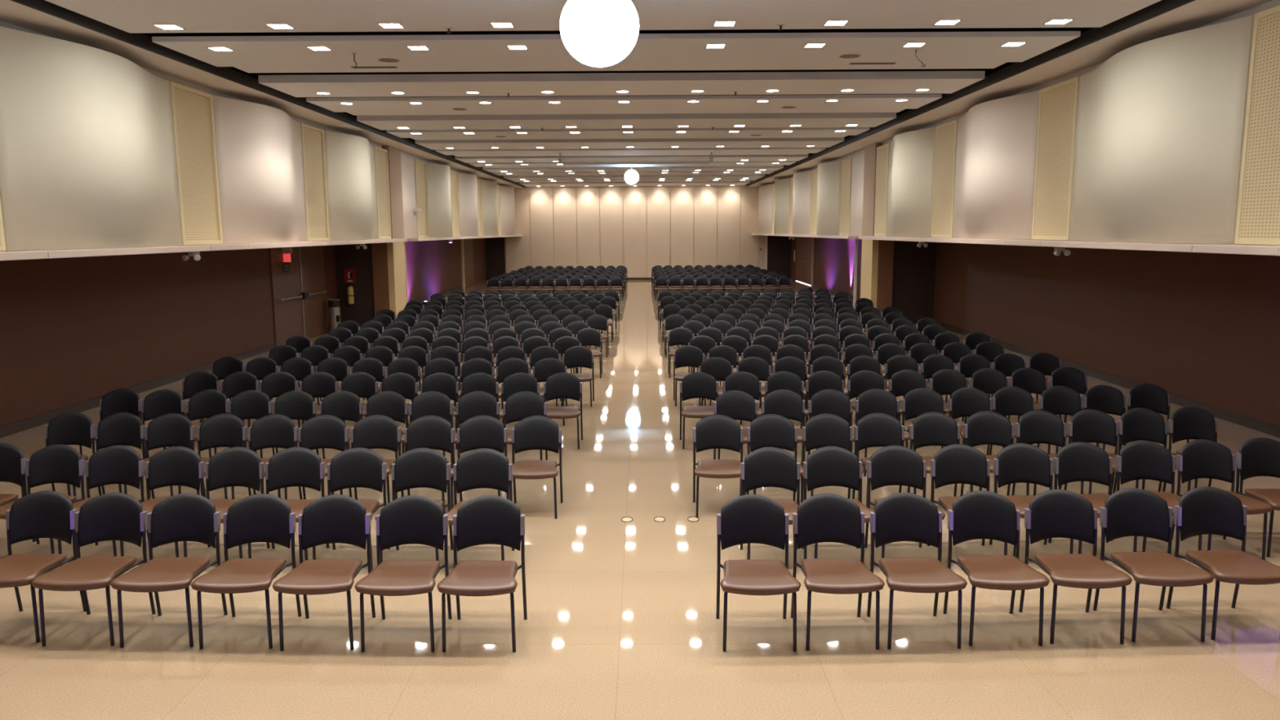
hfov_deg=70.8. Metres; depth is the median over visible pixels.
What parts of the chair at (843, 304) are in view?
backrest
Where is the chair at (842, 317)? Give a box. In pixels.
[835,312,858,345]
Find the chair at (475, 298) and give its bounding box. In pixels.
[466,296,484,306]
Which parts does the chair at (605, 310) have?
backrest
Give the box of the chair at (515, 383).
[499,373,539,423]
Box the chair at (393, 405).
[364,391,408,461]
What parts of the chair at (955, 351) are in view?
backrest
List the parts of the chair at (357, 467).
leg, leg, backrest, seat, leg, seat frame, leg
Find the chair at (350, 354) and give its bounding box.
[331,345,364,399]
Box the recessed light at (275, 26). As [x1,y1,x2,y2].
[264,23,295,29]
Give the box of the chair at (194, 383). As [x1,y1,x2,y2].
[182,371,220,422]
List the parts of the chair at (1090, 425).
leg, leg, backrest, seat, leg, leg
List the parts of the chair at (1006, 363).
backrest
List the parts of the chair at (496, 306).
backrest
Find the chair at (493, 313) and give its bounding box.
[485,309,506,324]
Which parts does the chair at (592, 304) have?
backrest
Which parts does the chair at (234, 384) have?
backrest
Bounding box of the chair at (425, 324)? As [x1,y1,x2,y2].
[411,320,435,350]
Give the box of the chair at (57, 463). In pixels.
[0,444,93,554]
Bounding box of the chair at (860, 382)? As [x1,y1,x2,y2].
[847,370,885,422]
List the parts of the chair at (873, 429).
leg, seat, leg, backrest, leg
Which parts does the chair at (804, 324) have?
backrest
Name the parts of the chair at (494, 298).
backrest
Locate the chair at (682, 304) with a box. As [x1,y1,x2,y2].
[673,299,689,309]
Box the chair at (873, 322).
[865,318,889,347]
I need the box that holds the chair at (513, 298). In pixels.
[503,296,521,315]
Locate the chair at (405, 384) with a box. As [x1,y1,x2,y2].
[379,372,417,416]
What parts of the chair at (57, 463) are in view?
leg, seat, leg, backrest, seat frame, leg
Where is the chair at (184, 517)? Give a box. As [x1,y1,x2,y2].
[110,493,227,648]
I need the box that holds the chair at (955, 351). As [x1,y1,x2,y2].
[941,342,972,398]
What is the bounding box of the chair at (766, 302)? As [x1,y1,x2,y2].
[753,298,772,312]
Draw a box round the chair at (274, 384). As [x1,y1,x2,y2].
[248,371,300,427]
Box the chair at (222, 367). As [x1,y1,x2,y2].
[199,356,245,422]
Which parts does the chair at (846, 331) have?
backrest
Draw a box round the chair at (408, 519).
[354,494,452,652]
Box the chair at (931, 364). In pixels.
[920,354,964,421]
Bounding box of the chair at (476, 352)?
[457,346,493,399]
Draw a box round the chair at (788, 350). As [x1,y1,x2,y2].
[774,344,810,400]
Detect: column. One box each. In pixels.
[382,145,404,238]
[862,142,882,235]
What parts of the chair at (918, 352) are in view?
backrest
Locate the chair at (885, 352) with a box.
[875,342,906,397]
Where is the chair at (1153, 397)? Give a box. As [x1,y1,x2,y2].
[1123,383,1189,446]
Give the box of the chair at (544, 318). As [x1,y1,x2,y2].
[537,314,559,339]
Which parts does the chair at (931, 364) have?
backrest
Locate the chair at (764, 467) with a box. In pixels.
[739,446,806,559]
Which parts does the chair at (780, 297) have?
backrest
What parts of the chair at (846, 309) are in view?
backrest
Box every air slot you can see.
[351,66,397,68]
[848,62,896,64]
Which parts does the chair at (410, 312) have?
backrest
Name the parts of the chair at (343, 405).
leg, backrest, seat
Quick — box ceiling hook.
[351,52,357,67]
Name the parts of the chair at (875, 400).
leg, leg, backrest, seat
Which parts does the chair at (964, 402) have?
seat, backrest, leg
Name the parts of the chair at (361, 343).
backrest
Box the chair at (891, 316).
[883,311,906,327]
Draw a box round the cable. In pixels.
[915,49,925,66]
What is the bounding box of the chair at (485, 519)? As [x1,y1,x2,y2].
[436,495,527,652]
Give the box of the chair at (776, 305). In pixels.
[769,302,790,324]
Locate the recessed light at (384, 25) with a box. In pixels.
[377,22,404,28]
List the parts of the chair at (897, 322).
backrest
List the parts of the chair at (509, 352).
backrest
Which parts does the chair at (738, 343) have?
backrest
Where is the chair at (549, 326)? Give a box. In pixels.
[539,320,564,360]
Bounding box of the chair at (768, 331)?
[753,326,779,355]
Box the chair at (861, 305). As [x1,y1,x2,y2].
[854,302,874,320]
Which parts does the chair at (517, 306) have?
backrest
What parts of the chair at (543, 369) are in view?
seat, backrest, leg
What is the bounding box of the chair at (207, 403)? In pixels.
[168,389,230,457]
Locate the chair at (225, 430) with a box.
[177,413,251,498]
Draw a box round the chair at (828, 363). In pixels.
[809,355,850,400]
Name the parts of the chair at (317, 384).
seat, backrest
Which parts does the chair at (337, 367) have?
backrest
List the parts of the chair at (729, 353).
backrest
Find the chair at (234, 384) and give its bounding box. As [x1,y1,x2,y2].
[207,371,259,422]
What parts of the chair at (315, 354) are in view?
backrest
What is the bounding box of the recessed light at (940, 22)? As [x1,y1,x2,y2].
[933,19,962,25]
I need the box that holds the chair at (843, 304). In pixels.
[834,302,853,332]
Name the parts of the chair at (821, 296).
backrest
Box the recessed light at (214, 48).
[205,46,234,51]
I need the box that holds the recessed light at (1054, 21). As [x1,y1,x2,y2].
[1043,18,1075,24]
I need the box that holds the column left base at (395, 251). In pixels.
[386,241,407,318]
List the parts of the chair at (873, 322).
backrest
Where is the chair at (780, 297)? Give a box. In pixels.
[774,295,792,314]
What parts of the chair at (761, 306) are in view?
backrest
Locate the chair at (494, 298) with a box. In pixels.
[484,296,502,306]
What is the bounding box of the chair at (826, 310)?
[813,306,838,332]
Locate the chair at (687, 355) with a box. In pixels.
[673,345,706,406]
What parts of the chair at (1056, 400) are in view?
backrest, seat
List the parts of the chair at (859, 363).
backrest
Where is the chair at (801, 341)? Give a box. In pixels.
[781,334,810,380]
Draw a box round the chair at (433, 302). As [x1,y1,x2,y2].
[424,300,443,319]
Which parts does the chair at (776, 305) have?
backrest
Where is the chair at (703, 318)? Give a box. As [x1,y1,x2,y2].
[688,314,711,337]
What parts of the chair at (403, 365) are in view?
backrest, leg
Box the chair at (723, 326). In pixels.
[708,320,733,346]
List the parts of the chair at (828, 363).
backrest, seat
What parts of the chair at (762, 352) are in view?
backrest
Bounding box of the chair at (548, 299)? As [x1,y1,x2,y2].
[542,296,559,305]
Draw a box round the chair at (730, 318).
[714,313,736,338]
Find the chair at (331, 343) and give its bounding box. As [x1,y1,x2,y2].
[312,335,342,382]
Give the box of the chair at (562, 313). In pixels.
[553,309,573,323]
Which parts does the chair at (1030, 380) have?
backrest, seat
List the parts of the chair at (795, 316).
backrest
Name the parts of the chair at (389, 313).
backrest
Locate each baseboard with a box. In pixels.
[0,325,329,438]
[408,285,462,302]
[626,277,651,279]
[813,283,860,300]
[937,321,1279,438]
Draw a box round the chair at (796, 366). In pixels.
[773,356,811,417]
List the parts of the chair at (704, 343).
backrest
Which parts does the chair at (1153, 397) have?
backrest, leg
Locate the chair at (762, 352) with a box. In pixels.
[741,344,772,381]
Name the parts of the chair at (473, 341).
backrest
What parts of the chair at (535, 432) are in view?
leg, seat, backrest, leg, leg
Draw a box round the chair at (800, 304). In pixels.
[791,302,811,324]
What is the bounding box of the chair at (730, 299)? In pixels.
[719,295,735,304]
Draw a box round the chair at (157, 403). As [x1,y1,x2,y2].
[142,389,185,457]
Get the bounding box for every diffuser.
[156,25,182,29]
[208,47,231,50]
[267,24,292,28]
[309,47,328,49]
[379,23,402,27]
[408,46,428,49]
[491,22,512,26]
[507,45,526,48]
[706,44,724,48]
[714,22,734,26]
[805,44,824,47]
[825,21,846,25]
[904,43,924,46]
[935,20,959,24]
[1003,42,1024,45]
[1046,19,1071,23]
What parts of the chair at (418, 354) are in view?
backrest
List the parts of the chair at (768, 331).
backrest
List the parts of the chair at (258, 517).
leg, leg, seat, backrest, leg, seat frame, leg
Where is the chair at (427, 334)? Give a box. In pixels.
[408,327,435,355]
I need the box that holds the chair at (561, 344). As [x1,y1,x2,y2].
[552,336,581,373]
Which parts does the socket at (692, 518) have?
lid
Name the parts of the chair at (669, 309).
backrest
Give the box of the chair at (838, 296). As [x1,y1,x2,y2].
[831,294,849,307]
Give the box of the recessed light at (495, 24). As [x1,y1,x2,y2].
[489,22,515,27]
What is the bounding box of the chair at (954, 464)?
[927,444,1007,566]
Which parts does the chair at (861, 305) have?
backrest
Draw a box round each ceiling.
[0,0,522,187]
[44,0,1161,33]
[142,32,503,176]
[151,31,1080,72]
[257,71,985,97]
[306,93,942,115]
[356,112,896,129]
[386,127,870,139]
[414,137,844,149]
[435,147,826,156]
[454,154,808,163]
[468,160,795,168]
[482,165,783,172]
[492,170,774,176]
[503,173,764,179]
[511,178,757,182]
[519,180,751,186]
[749,0,1272,186]
[751,27,1092,181]
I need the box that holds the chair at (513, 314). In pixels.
[507,309,528,329]
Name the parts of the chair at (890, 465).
leg, leg, backrest, seat, leg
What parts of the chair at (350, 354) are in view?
backrest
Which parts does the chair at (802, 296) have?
backrest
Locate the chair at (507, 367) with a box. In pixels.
[496,357,530,398]
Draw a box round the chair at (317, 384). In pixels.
[300,372,338,423]
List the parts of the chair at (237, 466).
leg, leg, seat, backrest, leg, leg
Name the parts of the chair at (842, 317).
backrest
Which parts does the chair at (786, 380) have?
backrest, leg, seat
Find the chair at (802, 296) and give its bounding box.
[794,294,812,324]
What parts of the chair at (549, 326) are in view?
backrest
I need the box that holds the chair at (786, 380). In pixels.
[764,371,808,429]
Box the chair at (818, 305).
[812,302,835,323]
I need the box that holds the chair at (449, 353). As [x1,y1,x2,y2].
[422,346,460,406]
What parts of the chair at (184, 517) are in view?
leg, leg, seat, backrest, leg, seat frame, leg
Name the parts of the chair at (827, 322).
backrest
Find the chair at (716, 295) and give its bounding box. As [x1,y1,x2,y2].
[707,292,721,301]
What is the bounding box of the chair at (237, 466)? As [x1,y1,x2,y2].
[182,446,270,558]
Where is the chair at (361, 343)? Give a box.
[342,335,370,368]
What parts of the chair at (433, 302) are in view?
backrest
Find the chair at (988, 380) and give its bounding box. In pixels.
[968,368,1019,422]
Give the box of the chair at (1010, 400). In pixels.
[989,386,1050,455]
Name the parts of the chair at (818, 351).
leg, backrest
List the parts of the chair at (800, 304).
backrest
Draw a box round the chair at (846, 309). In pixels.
[836,306,857,318]
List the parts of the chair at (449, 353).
backrest, leg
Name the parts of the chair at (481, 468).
seat, leg, backrest, leg, leg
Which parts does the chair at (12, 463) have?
seat, backrest, leg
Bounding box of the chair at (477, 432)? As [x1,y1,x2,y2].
[450,415,507,509]
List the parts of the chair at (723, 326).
backrest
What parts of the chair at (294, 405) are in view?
leg, backrest, leg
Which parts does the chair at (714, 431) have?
leg, leg, seat, backrest, leg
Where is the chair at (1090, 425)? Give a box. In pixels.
[1063,408,1138,494]
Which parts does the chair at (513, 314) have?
backrest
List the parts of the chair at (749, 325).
backrest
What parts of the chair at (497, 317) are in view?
backrest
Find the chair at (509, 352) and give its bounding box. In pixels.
[493,346,527,379]
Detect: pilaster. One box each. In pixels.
[371,242,390,315]
[876,240,893,311]
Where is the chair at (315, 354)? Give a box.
[297,345,330,402]
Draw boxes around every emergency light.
[182,251,200,261]
[355,244,367,248]
[916,241,928,247]
[1053,247,1071,256]
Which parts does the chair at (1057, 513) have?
leg, seat frame, leg, backrest, seat, leg, leg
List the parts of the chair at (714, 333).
backrest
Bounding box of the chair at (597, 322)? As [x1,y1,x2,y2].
[586,314,608,357]
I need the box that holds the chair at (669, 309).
[662,303,681,342]
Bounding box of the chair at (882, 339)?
[872,333,901,354]
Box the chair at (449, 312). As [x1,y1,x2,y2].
[441,309,462,319]
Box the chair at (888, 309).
[880,306,902,328]
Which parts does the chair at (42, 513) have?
leg, seat, leg, backrest, seat frame, leg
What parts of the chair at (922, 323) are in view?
backrest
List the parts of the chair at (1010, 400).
leg, backrest, seat, leg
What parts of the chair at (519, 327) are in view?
backrest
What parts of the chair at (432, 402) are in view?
seat, backrest, leg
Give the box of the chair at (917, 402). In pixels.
[901,387,945,451]
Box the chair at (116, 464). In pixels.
[57,444,148,566]
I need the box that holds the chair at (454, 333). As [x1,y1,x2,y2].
[430,328,462,377]
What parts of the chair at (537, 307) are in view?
backrest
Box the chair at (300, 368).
[269,357,315,423]
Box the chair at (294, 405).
[260,390,319,457]
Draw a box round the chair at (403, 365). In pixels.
[378,357,420,402]
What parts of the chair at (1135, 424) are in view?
leg, backrest, leg, leg, leg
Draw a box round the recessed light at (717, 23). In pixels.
[712,20,737,26]
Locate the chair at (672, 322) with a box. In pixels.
[664,314,686,357]
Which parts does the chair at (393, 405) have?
backrest, leg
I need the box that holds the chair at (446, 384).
[420,372,459,428]
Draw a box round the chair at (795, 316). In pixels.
[786,312,810,340]
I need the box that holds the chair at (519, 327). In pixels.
[513,320,537,343]
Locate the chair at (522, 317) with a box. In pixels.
[513,314,536,339]
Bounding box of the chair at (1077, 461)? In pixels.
[1048,441,1137,554]
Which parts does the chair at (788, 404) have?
backrest, seat, leg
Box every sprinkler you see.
[444,27,453,34]
[777,23,784,31]
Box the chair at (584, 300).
[579,296,596,305]
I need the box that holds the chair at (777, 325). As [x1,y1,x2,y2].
[760,319,785,346]
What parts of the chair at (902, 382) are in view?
seat, backrest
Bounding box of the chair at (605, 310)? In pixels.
[593,304,613,342]
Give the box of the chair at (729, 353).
[706,345,738,405]
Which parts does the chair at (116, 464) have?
leg, leg, seat, backrest, leg, leg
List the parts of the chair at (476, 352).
backrest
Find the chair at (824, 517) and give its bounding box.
[791,493,884,650]
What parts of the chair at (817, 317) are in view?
backrest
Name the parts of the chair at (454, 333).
backrest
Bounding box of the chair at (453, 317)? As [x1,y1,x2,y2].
[440,314,463,335]
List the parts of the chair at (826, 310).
backrest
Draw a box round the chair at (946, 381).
[929,368,968,423]
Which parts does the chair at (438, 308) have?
backrest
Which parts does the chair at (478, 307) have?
backrest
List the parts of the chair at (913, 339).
backrest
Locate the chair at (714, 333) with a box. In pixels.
[697,327,723,372]
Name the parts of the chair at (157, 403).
leg, backrest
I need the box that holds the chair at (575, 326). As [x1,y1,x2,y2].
[565,320,590,349]
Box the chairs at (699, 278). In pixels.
[429,264,849,319]
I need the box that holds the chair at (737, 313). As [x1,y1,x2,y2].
[722,308,743,322]
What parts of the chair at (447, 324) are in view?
backrest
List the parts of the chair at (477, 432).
leg, seat, leg, backrest, leg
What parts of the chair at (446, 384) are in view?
backrest, leg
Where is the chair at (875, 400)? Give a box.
[853,388,910,476]
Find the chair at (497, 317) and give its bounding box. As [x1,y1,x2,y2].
[488,314,511,350]
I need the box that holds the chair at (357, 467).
[312,447,390,571]
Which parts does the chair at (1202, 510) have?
leg, seat frame, backrest, leg, seat, leg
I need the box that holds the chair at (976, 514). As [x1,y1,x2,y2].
[942,490,1049,646]
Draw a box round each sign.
[281,247,292,272]
[343,268,355,283]
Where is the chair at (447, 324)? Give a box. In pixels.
[436,320,461,357]
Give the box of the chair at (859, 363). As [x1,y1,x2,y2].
[847,355,888,422]
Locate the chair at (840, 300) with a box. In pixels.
[834,297,853,306]
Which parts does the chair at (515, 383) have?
seat, leg, backrest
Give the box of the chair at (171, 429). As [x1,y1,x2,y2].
[124,413,199,498]
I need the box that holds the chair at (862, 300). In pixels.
[854,297,873,319]
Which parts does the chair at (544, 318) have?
backrest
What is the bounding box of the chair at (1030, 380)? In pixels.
[1008,367,1061,419]
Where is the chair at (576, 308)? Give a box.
[571,304,591,315]
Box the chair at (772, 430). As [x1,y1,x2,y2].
[746,413,803,502]
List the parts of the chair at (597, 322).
backrest, seat, leg, leg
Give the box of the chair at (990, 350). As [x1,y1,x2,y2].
[973,341,1008,377]
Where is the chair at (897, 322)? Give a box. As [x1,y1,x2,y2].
[890,317,915,344]
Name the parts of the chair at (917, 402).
leg, backrest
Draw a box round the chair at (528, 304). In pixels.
[524,300,541,313]
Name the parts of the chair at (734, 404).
leg, leg, backrest, seat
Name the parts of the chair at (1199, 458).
leg, backrest, leg, leg, seat, leg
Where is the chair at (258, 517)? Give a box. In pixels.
[191,493,302,649]
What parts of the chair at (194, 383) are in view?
seat, backrest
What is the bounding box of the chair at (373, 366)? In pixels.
[343,357,385,422]
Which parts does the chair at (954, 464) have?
leg, seat frame, seat, backrest, leg, leg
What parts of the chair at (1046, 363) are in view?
backrest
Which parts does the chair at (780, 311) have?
backrest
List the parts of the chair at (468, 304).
backrest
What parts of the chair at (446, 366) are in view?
backrest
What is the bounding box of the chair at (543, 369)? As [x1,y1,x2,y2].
[532,357,567,426]
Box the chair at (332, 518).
[272,494,375,651]
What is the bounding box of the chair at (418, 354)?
[397,346,428,380]
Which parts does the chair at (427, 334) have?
backrest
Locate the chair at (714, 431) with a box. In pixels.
[693,414,746,517]
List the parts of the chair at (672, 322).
leg, leg, backrest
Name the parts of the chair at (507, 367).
seat, backrest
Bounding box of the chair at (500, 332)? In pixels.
[491,328,518,357]
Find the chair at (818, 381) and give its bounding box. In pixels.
[804,370,853,425]
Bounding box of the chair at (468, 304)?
[462,300,482,319]
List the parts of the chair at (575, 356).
backrest, seat, leg, leg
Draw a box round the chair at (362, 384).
[339,372,378,421]
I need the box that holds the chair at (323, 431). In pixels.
[284,414,351,499]
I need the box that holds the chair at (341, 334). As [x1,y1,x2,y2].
[327,327,353,356]
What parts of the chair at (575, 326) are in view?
backrest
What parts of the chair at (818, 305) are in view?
backrest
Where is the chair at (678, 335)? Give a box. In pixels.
[667,327,694,377]
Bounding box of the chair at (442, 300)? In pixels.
[430,296,447,309]
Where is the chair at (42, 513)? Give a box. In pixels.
[0,490,86,642]
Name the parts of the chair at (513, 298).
backrest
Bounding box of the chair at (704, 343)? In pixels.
[688,335,718,382]
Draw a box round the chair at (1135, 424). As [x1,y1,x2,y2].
[1112,407,1191,493]
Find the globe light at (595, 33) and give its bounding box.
[560,0,639,66]
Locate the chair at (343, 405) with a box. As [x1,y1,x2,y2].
[319,391,363,458]
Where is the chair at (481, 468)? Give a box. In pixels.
[444,448,514,560]
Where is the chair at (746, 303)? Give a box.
[735,299,752,311]
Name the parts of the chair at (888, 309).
backrest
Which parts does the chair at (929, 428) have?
leg, seat, backrest, leg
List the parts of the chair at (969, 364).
backrest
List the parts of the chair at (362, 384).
backrest, seat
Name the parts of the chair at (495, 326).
backrest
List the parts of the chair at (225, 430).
leg, leg, seat, backrest, leg, leg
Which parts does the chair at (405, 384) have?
backrest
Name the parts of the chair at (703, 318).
backrest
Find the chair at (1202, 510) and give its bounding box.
[1166,486,1279,639]
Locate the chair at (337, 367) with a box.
[315,357,350,405]
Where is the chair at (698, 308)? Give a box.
[683,303,703,314]
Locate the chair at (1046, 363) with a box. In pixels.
[1026,352,1072,416]
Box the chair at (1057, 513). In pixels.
[1018,488,1132,644]
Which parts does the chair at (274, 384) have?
backrest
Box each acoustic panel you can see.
[0,26,182,250]
[212,94,306,244]
[324,130,378,240]
[400,155,417,238]
[426,162,452,237]
[457,173,478,236]
[481,180,497,235]
[499,186,515,235]
[758,184,772,233]
[773,178,789,234]
[792,170,811,234]
[816,160,840,235]
[849,151,864,235]
[886,126,936,237]
[952,89,1039,239]
[1069,14,1254,244]
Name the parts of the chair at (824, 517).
leg, leg, seat frame, backrest, seat, leg, leg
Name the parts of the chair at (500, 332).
backrest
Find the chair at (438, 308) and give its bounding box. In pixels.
[423,304,444,323]
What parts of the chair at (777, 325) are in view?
backrest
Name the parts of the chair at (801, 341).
backrest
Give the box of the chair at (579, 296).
[573,293,587,302]
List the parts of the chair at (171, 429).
leg, seat, leg, backrest, leg, leg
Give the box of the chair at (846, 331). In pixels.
[837,325,863,351]
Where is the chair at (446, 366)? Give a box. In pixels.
[415,357,457,396]
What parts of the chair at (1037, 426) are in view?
leg, leg, backrest, seat, leg, leg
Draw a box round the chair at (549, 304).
[544,300,561,311]
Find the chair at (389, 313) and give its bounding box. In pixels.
[375,309,395,330]
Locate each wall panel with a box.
[0,198,5,251]
[169,81,222,244]
[300,123,329,241]
[373,146,391,239]
[413,159,428,237]
[450,170,460,236]
[476,178,483,235]
[497,185,501,235]
[772,183,774,233]
[788,177,793,234]
[809,168,817,234]
[839,156,852,235]
[874,143,888,235]
[931,119,957,237]
[1031,76,1079,240]
[1234,4,1279,244]
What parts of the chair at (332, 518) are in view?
leg, leg, seat, backrest, leg, seat frame, leg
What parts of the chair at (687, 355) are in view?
leg, leg, seat, backrest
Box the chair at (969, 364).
[957,354,991,418]
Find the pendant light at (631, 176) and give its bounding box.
[624,166,639,184]
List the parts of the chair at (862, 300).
backrest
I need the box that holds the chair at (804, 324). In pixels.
[786,319,811,349]
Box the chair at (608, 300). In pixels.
[599,296,617,329]
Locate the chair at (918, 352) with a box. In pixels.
[908,342,946,402]
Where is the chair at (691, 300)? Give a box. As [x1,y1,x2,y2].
[680,296,697,304]
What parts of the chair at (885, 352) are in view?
seat, backrest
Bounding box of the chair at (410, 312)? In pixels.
[396,309,417,331]
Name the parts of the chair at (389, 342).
backrest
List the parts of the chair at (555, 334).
backrest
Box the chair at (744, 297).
[737,295,755,304]
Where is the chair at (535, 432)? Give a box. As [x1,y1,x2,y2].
[506,415,563,519]
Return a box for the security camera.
[413,208,422,215]
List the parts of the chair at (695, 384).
leg, leg, seat, backrest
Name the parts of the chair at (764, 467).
leg, leg, backrest, seat, leg, leg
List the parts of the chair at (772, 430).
leg, backrest, leg, seat, leg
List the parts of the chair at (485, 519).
leg, leg, seat, backrest, seat frame, leg, leg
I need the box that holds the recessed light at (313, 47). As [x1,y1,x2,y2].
[306,45,332,50]
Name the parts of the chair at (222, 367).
backrest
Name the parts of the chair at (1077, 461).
leg, leg, backrest, seat, leg, leg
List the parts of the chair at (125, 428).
leg, leg, backrest, leg, leg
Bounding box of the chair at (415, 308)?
[402,304,422,314]
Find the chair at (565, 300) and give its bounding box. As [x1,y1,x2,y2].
[560,296,577,305]
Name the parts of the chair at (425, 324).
backrest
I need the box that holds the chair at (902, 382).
[888,369,927,421]
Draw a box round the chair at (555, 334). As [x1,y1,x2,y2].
[547,328,574,373]
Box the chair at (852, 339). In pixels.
[842,333,871,351]
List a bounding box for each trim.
[0,238,406,261]
[10,0,524,187]
[404,241,408,302]
[406,235,522,241]
[460,239,465,288]
[504,236,506,273]
[746,0,1195,186]
[751,233,858,239]
[764,235,767,270]
[810,237,814,286]
[853,238,857,309]
[858,235,1279,255]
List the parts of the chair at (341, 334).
backrest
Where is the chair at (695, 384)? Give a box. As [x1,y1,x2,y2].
[680,372,718,448]
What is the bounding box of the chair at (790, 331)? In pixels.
[782,326,810,373]
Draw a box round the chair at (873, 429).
[852,413,915,506]
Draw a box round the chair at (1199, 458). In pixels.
[1172,439,1273,559]
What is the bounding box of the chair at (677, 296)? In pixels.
[671,293,685,300]
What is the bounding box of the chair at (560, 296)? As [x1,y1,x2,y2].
[555,293,569,302]
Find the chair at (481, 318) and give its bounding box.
[462,314,487,342]
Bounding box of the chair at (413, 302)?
[404,300,423,310]
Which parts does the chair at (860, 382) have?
backrest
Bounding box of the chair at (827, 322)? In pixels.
[813,318,841,359]
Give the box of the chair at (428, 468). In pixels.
[374,448,453,562]
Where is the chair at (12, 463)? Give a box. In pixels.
[0,443,35,542]
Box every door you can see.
[269,245,327,346]
[463,238,474,287]
[795,236,812,285]
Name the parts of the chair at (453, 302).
backrest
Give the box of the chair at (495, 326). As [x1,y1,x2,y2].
[487,320,511,347]
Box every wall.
[0,20,506,186]
[0,238,486,426]
[334,243,374,326]
[485,184,791,280]
[766,0,1279,185]
[790,236,1279,426]
[892,240,936,325]
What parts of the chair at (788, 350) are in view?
backrest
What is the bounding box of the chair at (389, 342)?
[371,336,399,368]
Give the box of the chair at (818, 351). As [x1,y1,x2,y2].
[808,344,846,378]
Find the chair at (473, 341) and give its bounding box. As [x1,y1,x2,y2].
[457,336,489,382]
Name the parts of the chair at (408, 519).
leg, leg, seat, backrest, seat frame, leg, leg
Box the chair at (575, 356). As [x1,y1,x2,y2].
[561,346,594,407]
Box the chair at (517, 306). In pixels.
[507,304,528,326]
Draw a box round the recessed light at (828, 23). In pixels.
[822,19,849,26]
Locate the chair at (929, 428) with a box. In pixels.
[907,412,973,496]
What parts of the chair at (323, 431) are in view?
leg, leg, backrest, seat, leg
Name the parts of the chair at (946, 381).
seat, backrest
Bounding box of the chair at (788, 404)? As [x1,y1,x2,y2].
[761,389,810,465]
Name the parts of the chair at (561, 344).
backrest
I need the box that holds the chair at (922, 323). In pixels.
[915,317,939,344]
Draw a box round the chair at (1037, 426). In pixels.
[1011,409,1084,495]
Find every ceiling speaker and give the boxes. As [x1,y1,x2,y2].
[377,57,400,62]
[451,107,467,110]
[780,106,796,108]
[838,53,861,58]
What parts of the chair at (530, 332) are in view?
backrest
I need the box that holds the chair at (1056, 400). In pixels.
[1036,385,1098,453]
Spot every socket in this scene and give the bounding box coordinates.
[621,516,632,522]
[653,516,665,521]
[687,515,699,521]
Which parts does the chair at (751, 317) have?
backrest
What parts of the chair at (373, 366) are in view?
backrest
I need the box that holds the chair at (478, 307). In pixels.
[463,304,485,340]
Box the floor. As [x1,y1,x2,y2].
[0,279,1279,719]
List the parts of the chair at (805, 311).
backrest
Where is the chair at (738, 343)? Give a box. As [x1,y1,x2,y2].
[720,335,748,386]
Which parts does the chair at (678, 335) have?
leg, leg, seat, backrest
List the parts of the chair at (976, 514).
leg, seat frame, leg, backrest, seat, leg, leg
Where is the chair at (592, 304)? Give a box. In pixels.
[585,300,603,333]
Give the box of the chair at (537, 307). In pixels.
[528,304,548,326]
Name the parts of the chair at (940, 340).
backrest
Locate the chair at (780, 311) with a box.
[768,307,789,328]
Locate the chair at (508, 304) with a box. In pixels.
[502,300,520,313]
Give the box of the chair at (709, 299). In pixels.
[699,295,715,304]
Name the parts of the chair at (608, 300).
backrest, leg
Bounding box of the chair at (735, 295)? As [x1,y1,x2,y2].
[725,292,741,302]
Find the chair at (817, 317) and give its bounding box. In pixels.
[811,312,834,329]
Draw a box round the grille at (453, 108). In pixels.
[453,108,466,110]
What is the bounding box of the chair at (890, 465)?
[864,444,945,558]
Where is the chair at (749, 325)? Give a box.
[734,320,758,342]
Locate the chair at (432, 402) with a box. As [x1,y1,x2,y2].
[400,391,455,463]
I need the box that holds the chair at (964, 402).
[947,387,1004,455]
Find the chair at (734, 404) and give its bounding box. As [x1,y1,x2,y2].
[713,390,757,459]
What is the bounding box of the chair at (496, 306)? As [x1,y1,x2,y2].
[487,304,506,327]
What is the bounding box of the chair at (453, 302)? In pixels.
[440,300,463,319]
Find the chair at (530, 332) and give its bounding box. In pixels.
[520,328,546,357]
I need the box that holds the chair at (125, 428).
[72,412,151,500]
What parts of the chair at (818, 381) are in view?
leg, backrest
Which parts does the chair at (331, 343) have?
backrest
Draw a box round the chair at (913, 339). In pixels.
[902,333,931,382]
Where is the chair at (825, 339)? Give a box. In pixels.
[812,333,843,364]
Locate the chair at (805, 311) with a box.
[791,307,813,332]
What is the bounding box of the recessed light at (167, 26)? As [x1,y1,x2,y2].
[152,23,185,30]
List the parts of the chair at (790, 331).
backrest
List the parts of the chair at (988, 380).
backrest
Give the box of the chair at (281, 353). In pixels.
[258,345,300,399]
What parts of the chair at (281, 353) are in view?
backrest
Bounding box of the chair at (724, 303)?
[714,299,730,310]
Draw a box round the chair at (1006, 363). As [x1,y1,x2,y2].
[991,353,1038,400]
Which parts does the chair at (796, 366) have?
backrest, seat, leg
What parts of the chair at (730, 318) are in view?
backrest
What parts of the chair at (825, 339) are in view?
backrest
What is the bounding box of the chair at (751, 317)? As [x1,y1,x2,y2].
[738,313,760,338]
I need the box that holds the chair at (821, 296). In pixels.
[813,294,834,312]
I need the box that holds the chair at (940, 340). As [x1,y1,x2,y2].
[932,332,968,383]
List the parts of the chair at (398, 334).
backrest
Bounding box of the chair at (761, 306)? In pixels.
[748,303,768,324]
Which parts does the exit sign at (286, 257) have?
plate, sign plate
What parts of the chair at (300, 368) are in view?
backrest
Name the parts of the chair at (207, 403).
seat, backrest, leg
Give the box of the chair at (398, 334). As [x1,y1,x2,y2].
[381,327,407,356]
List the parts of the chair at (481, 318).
backrest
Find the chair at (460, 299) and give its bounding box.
[448,296,466,309]
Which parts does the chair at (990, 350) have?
backrest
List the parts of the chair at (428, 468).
leg, leg, seat, backrest, leg, leg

